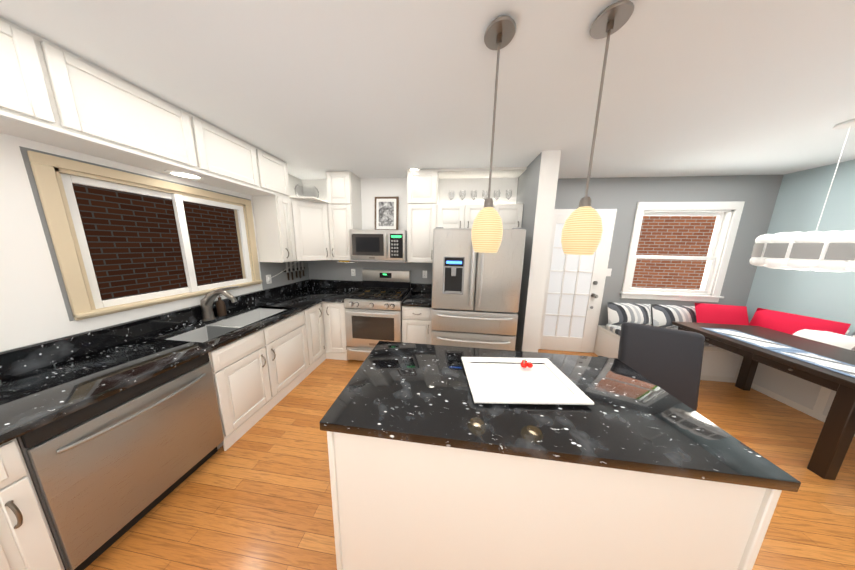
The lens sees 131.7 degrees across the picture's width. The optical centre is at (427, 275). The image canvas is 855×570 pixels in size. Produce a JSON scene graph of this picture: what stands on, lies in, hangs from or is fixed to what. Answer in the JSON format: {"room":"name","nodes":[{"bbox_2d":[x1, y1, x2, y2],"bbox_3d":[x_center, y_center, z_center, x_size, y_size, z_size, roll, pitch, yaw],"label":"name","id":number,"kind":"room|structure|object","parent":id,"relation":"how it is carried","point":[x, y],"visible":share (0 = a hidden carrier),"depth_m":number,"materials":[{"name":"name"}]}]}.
{"room":"kitchen","nodes":[
{"label":"kitchen","id":0,"kind":"room"},
{"bbox_2d":[0,133,308,352],"bbox_3d":[-2.288,0.155,0.856,0.120,2.570,4.700,2,9,6],"label":"wall","id":1,"kind":"structure","parent":0,"point":[272,269],"depth_m":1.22,"materials":[{"name":"grey paint"}]},
{"bbox_2d":[27,151,262,320],"bbox_3d":[-2.155,-0.290,1.700,0.168,0.970,1.185,2,9,6],"label":"window","id":2,"kind":"structure","parent":1,"relation":"in","point":[55,177],"depth_m":1.27,"materials":[{"name":"beige wood"}]},
{"bbox_2d":[266,275,271,283],"bbox_3d":[-2.043,0.050,2.471,0.010,0.116,0.072,2,9,6],"label":"outlet","id":3,"kind":"object","parent":1,"relation":"attached to","point":[267,280],"visible":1,"depth_m":2.46,"materials":[{"name":"white plastic"}]},
{"bbox_2d":[283,261,304,279],"bbox_3d":[-1.982,-0.090,2.870,0.034,0.295,0.400,2,9,6],"label":"rail","id":4,"kind":"object","parent":1,"relation":"attached to","point":[295,269],"visible":0.94,"depth_m":2.86,"materials":[{"name":"black metal"}]},
{"bbox_2d":[308,260,432,291],"bbox_3d":[-0.345,-0.156,3.041,3.490,2.570,0.120,2,9,6],"label":"wall","id":5,"kind":"structure","parent":0,"point":[328,269],"depth_m":3.08,"materials":[{"name":"grey paint"}]},
{"bbox_2d":[351,269,355,275],"bbox_3d":[-1.195,-0.047,3.087,0.072,0.116,0.010,2,9,6],"label":"electrical outlet","id":6,"kind":"object","parent":5,"relation":"attached to","point":[353,272],"visible":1,"depth_m":3.09,"materials":[{"name":"white plastic"}]},
{"bbox_2d":[252,167,526,262],"bbox_3d":[-0.411,-0.761,2.477,3.196,1.196,0.812,2,9,6],"label":"upper cabinet","id":7,"kind":"object","parent":5,"relation":"attached to","point":[293,227],"visible":0.85,"depth_m":2.07,"materials":[{"name":"white wood"}]},
{"bbox_2d":[294,184,318,197],"bbox_3d":[-1.598,-1.092,2.548,0.280,0.180,0.280,2,9,6],"label":"glass bowl","id":8,"kind":"object","parent":7,"relation":"in","point":[304,190],"visible":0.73,"depth_m":2.45,"materials":[{"name":"white"}]},
{"bbox_2d":[337,260,357,262],"bbox_3d":[-1.190,-0.210,2.848,0.290,0.032,0.092,2,9,6],"label":"under-cabinet light","id":9,"kind":"object","parent":7,"relation":"attached to","point":[347,261],"visible":0.79,"depth_m":2.81,"materials":[{"name":"grey plastic"}]},
{"bbox_2d":[349,229,406,262],"bbox_3d":[-0.657,-0.418,2.729,0.754,0.425,0.474,2,9,6],"label":"microwave","id":10,"kind":"object","parent":7,"relation":"attached to","point":[378,245],"visible":1,"depth_m":2.55,"materials":[{"name":"grey metal"}]},
{"bbox_2d":[375,197,398,229],"bbox_3d":[-0.607,-0.905,2.840,0.360,0.500,0.056,2,9,6],"label":"picture frame","id":11,"kind":"object","parent":10,"relation":"on","point":[386,212],"visible":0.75,"depth_m":2.83,"materials":[{"name":"white paper"}]},
{"bbox_2d":[448,190,453,200],"bbox_3d":[0.324,-1.045,2.613,0.080,0.200,0.080,2,9,6],"label":"stemware","id":12,"kind":"object","parent":7,"relation":"in","point":[451,194],"visible":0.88,"depth_m":2.58,"materials":[{"name":"clear glass"}]},
{"bbox_2d":[460,190,465,203],"bbox_3d":[0.473,-1.039,2.597,0.080,0.200,0.080,2,9,6],"label":"stemware","id":13,"kind":"object","parent":7,"relation":"in","point":[462,194],"visible":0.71,"depth_m":2.56,"materials":[{"name":"clear glass"}]},
{"bbox_2d":[471,190,476,203],"bbox_3d":[0.622,-1.034,2.581,0.080,0.200,0.080,2,9,6],"label":"stemware","id":14,"kind":"object","parent":7,"relation":"in","point":[473,194],"visible":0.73,"depth_m":2.55,"materials":[{"name":"clear glass"}]},
{"bbox_2d":[482,190,487,198],"bbox_3d":[0.771,-1.029,2.565,0.080,0.200,0.080,2,9,6],"label":"stemware","id":15,"kind":"object","parent":7,"relation":"in","point":[485,194],"visible":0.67,"depth_m":2.53,"materials":[{"name":"clear glass"}]},
{"bbox_2d":[494,190,499,203],"bbox_3d":[0.920,-1.024,2.549,0.080,0.200,0.080,2,9,6],"label":"stemware","id":16,"kind":"object","parent":7,"relation":"in","point":[496,194],"visible":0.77,"depth_m":2.52,"materials":[{"name":"clear glass"}]},
{"bbox_2d":[506,190,511,201],"bbox_3d":[1.069,-1.018,2.533,0.080,0.200,0.080,2,9,6],"label":"stemware","id":17,"kind":"object","parent":7,"relation":"in","point":[508,194],"visible":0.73,"depth_m":2.50,"materials":[{"name":"clear glass"}]},
{"bbox_2d":[422,271,426,277],"bbox_3d":[-0.042,-0.016,2.961,0.072,0.116,0.010,2,9,6],"label":"electrical outlet","id":18,"kind":"object","parent":5,"relation":"attached to","point":[424,274],"visible":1,"depth_m":2.96,"materials":[{"name":"white plastic"}]},
{"bbox_2d":[0,0,854,179],"bbox_3d":[1.008,-1.026,0.374,6.750,0.030,5.150,2,9,6],"label":"ceiling","id":19,"kind":"structure","parent":0,"point":[316,89],"depth_m":1.10,"materials":[{"name":"white paint"}]},
{"bbox_2d":[0,17,289,197],"bbox_3d":[-2.040,-0.901,0.708,0.330,0.430,3.388,2,9,6],"label":"upper cabinet","id":20,"kind":"object","parent":19,"relation":"attached to","point":[52,94],"visible":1,"depth_m":1.12,"materials":[{"name":"white wood"}]},
{"bbox_2d":[164,170,204,179],"bbox_3d":[-1.957,-0.811,1.553,0.210,0.008,0.210,2,9,6],"label":"recessed light","id":21,"kind":"object","parent":20,"relation":"attached to","point":[183,174],"visible":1,"depth_m":1.54,"materials":[{"name":"white"}]},
{"bbox_2d":[408,167,419,169],"bbox_3d":[-0.169,-1.358,2.467,0.160,0.008,0.160,2,9,6],"label":"recessed light","id":22,"kind":"object","parent":19,"relation":"in","point":[413,168],"visible":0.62,"depth_m":2.42,"materials":[{"name":"white"}]},
{"bbox_2d":[471,15,515,252],"bbox_3d":[0.314,-0.610,0.930,0.156,0.990,0.156,2,9,6],"label":"pendant light","id":23,"kind":"object","parent":19,"relation":"hanging from","point":[487,226],"visible":1,"depth_m":0.92,"materials":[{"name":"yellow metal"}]},
{"bbox_2d":[561,0,633,254],"bbox_3d":[0.755,-0.592,0.873,0.156,0.990,0.156,2,9,6],"label":"pendant light","id":24,"kind":"object","parent":19,"relation":"hanging from","point":[582,230],"visible":1,"depth_m":0.86,"materials":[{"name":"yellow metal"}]},
{"bbox_2d":[750,119,854,271],"bbox_3d":[3.122,-0.590,1.501,0.478,1.104,0.478,2,9,6],"label":"dining chandelier","id":25,"kind":"object","parent":19,"relation":"hanging from","point":[829,251],"visible":1,"depth_m":1.47,"materials":[{"name":"white metal"},{"name":"frosted glass"}]},
{"bbox_2d":[84,349,854,569],"bbox_3d":[0.961,1.567,0.784,6.750,0.080,5.150,2,9,6],"label":"floor","id":26,"kind":"structure","parent":0,"point":[257,496],"depth_m":1.23,"materials":[{"name":"brown wood"}]},
{"bbox_2d":[0,343,231,569],"bbox_3d":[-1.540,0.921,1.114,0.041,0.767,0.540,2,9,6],"label":"dishwasher","id":27,"kind":"object","parent":26,"relation":"on","point":[110,436],"depth_m":1.03,"materials":[{"name":"grey metal"}]},
{"bbox_2d":[0,279,343,569],"bbox_3d":[-1.835,0.827,1.621,0.660,1.020,3.298,2,9,6],"label":"base unit","id":28,"kind":"object","parent":26,"relation":"on","point":[268,341],"depth_m":1.20,"materials":[{"name":"white"}]},
{"bbox_2d":[200,286,238,320],"bbox_3d":[-1.889,0.260,1.820,0.389,0.301,0.222,2,9,6],"label":"faucet","id":29,"kind":"object","parent":28,"relation":"on","point":[207,301],"visible":1,"depth_m":1.75,"materials":[{"name":"silver metal"}]},
{"bbox_2d":[216,295,226,315],"bbox_3d":[-2.034,0.292,1.887,0.068,0.211,0.064,2,9,6],"label":"soap bottle","id":30,"kind":"object","parent":28,"relation":"on","point":[220,307],"visible":1,"depth_m":1.87,"materials":[{"name":"brown plastic"}]},
{"bbox_2d":[324,280,362,359],"bbox_3d":[-1.211,0.639,2.881,0.295,1.020,0.628,2,9,6],"label":"base unit","id":31,"kind":"object","parent":26,"relation":"on","point":[334,296],"depth_m":2.63,"materials":[{"name":"white wood"}]},
{"bbox_2d":[344,269,409,360],"bbox_3d":[-0.687,0.568,2.767,0.756,1.215,0.693,2,9,6],"label":"range","id":32,"kind":"object","parent":26,"relation":"on","point":[373,311],"visible":0.92,"depth_m":2.52,"materials":[{"name":"grey metal"}]},
{"bbox_2d":[401,283,431,343],"bbox_3d":[-0.106,0.678,2.757,0.399,1.020,0.636,2,9,6],"label":"base unit","id":33,"kind":"object","parent":26,"relation":"on","point":[417,306],"depth_m":2.48,"materials":[{"name":"white wood"}]},
{"bbox_2d":[431,227,525,350],"bbox_3d":[0.541,0.344,2.441,0.917,1.803,0.935,2,9,6],"label":"refrigerator","id":34,"kind":"object","parent":26,"relation":"on","point":[475,299],"visible":0.83,"depth_m":2.01,"materials":[{"name":"grey metal"}]},
{"bbox_2d":[320,429,798,569],"bbox_3d":[0.380,1.029,1.068,1.569,0.874,0.661,2,9,6],"label":"kitchen island","id":35,"kind":"object","parent":26,"relation":"on","point":[433,465],"depth_m":0.74,"materials":[{"name":"white wood"}]},
{"bbox_2d":[320,341,800,488],"bbox_3d":[0.396,0.576,1.000,1.587,0.040,0.662,2,9,6],"label":"island countertop","id":36,"kind":"structure","parent":35,"relation":"on","point":[406,391],"depth_m":0.79,"materials":[{"name":"black stone"}]},
{"bbox_2d":[461,357,593,404],"bbox_3d":[0.470,0.540,1.010,0.530,0.026,0.340,1,9,0],"label":"cutting board","id":37,"kind":"object","parent":36,"relation":"on","point":[502,380],"visible":1,"depth_m":0.96,"materials":[{"name":"white plastic"}]},
{"bbox_2d":[521,359,532,367],"bbox_3d":[0.555,0.494,1.081,0.067,0.038,0.062,2,9,6],"label":"tomatoes","id":38,"kind":"object","parent":37,"relation":"on","point":[524,364],"visible":1,"depth_m":1.06,"materials":[{"name":"red food"}]},
{"bbox_2d":[598,322,704,410],"bbox_3d":[1.882,0.894,1.686,0.480,1.009,0.552,6,10,27],"label":"chair","id":39,"kind":"object","parent":26,"relation":"on","point":[669,360],"visible":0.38,"depth_m":1.47,"materials":[{"name":"grey leather"}]},
{"bbox_2d":[594,302,765,382],"bbox_3d":[3.227,0.813,2.605,1.320,0.922,0.533,2,9,6],"label":"bench","id":40,"kind":"object","parent":26,"relation":"on","point":[719,364],"depth_m":2.58,"materials":[{"name":"white"}]},
{"bbox_2d":[672,321,854,479],"bbox_3d":[3.317,1.027,1.782,0.880,0.760,1.100,2,9,6],"label":"dining table","id":41,"kind":"object","parent":26,"relation":"on","point":[834,441],"visible":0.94,"depth_m":1.51,"materials":[{"name":"black wood"}]},
{"bbox_2d":[703,328,854,377],"bbox_3d":[3.126,0.651,1.669,0.300,0.006,0.890,2,9,6],"label":"placemats","id":42,"kind":"object","parent":41,"relation":"on","point":[843,368],"visible":0.95,"depth_m":1.63,"materials":[{"name":"blue"}]},
{"bbox_2d":[751,308,854,436],"bbox_3d":[4.067,0.956,1.799,0.531,0.922,1.973,2,9,6],"label":"bench","id":43,"kind":"object","parent":26,"relation":"on","point":[809,398],"depth_m":2.00,"materials":[{"name":"white wood"}]},
{"bbox_2d":[774,323,854,365],"bbox_3d":[4.005,0.701,1.990,0.161,0.282,0.360,2,9,6],"label":"pillow","id":44,"kind":"object","parent":43,"relation":"on","point":[828,336],"depth_m":1.96,"materials":[{"name":"white fabric"}]},
{"bbox_2d":[515,150,560,351],"bbox_3d":[1.267,-0.046,2.535,0.178,2.570,0.850,2,9,6],"label":"wall","id":45,"kind":"structure","parent":0,"point":[537,186],"depth_m":2.13,"materials":[{"name":"grey paint"}]},
{"bbox_2d":[555,175,782,327],"bbox_3d":[2.995,-0.061,2.830,3.200,2.570,0.120,2,9,6],"label":"wall","id":46,"kind":"structure","parent":0,"point":[757,194],"depth_m":2.62,"materials":[{"name":"grey paint"}]},
{"bbox_2d":[538,209,616,352],"bbox_3d":[2.118,0.132,2.836,0.980,2.155,0.120,2,9,6],"label":"door","id":47,"kind":"structure","parent":46,"relation":"in","point":[574,291],"depth_m":2.88,"materials":[{"name":"white painted wood"},{"name":"glass"},{"name":"brushed nickel"}]},
{"bbox_2d":[606,268,611,275],"bbox_3d":[2.649,-0.043,2.805,0.072,0.116,0.009,2,9,6],"label":"light switch","id":48,"kind":"object","parent":46,"relation":"attached to","point":[608,272],"visible":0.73,"depth_m":2.80,"materials":[{"name":"white plastic"}]},
{"bbox_2d":[620,201,744,301],"bbox_3d":[3.489,-0.319,2.708,1.280,1.355,0.168,2,9,6],"label":"window","id":49,"kind":"structure","parent":46,"relation":"in","point":[722,211],"depth_m":2.66,"materials":[{"name":"white wood"}]},
{"bbox_2d":[746,160,854,335],"bbox_3d":[4.249,0.374,0.226,0.120,2.570,4.850,2,9,6],"label":"wall","id":50,"kind":"structure","parent":0,"point":[798,207],"depth_m":2.21,"materials":[{"name":"grey paint"}]},
{"label":"outside","id":51,"kind":"structure","parent":0,"visible":0},
{"bbox_2d":[72,183,242,300],"bbox_3d":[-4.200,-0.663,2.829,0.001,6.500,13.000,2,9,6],"label":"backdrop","id":52,"kind":"structure","parent":51,"point":[133,243],"depth_m":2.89,"materials":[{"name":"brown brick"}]},
{"bbox_2d":[632,216,716,289],"bbox_3d":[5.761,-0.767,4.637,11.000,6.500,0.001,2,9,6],"label":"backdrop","id":53,"kind":"structure","parent":51,"point":[676,235],"depth_m":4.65,"materials":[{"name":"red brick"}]}
]}

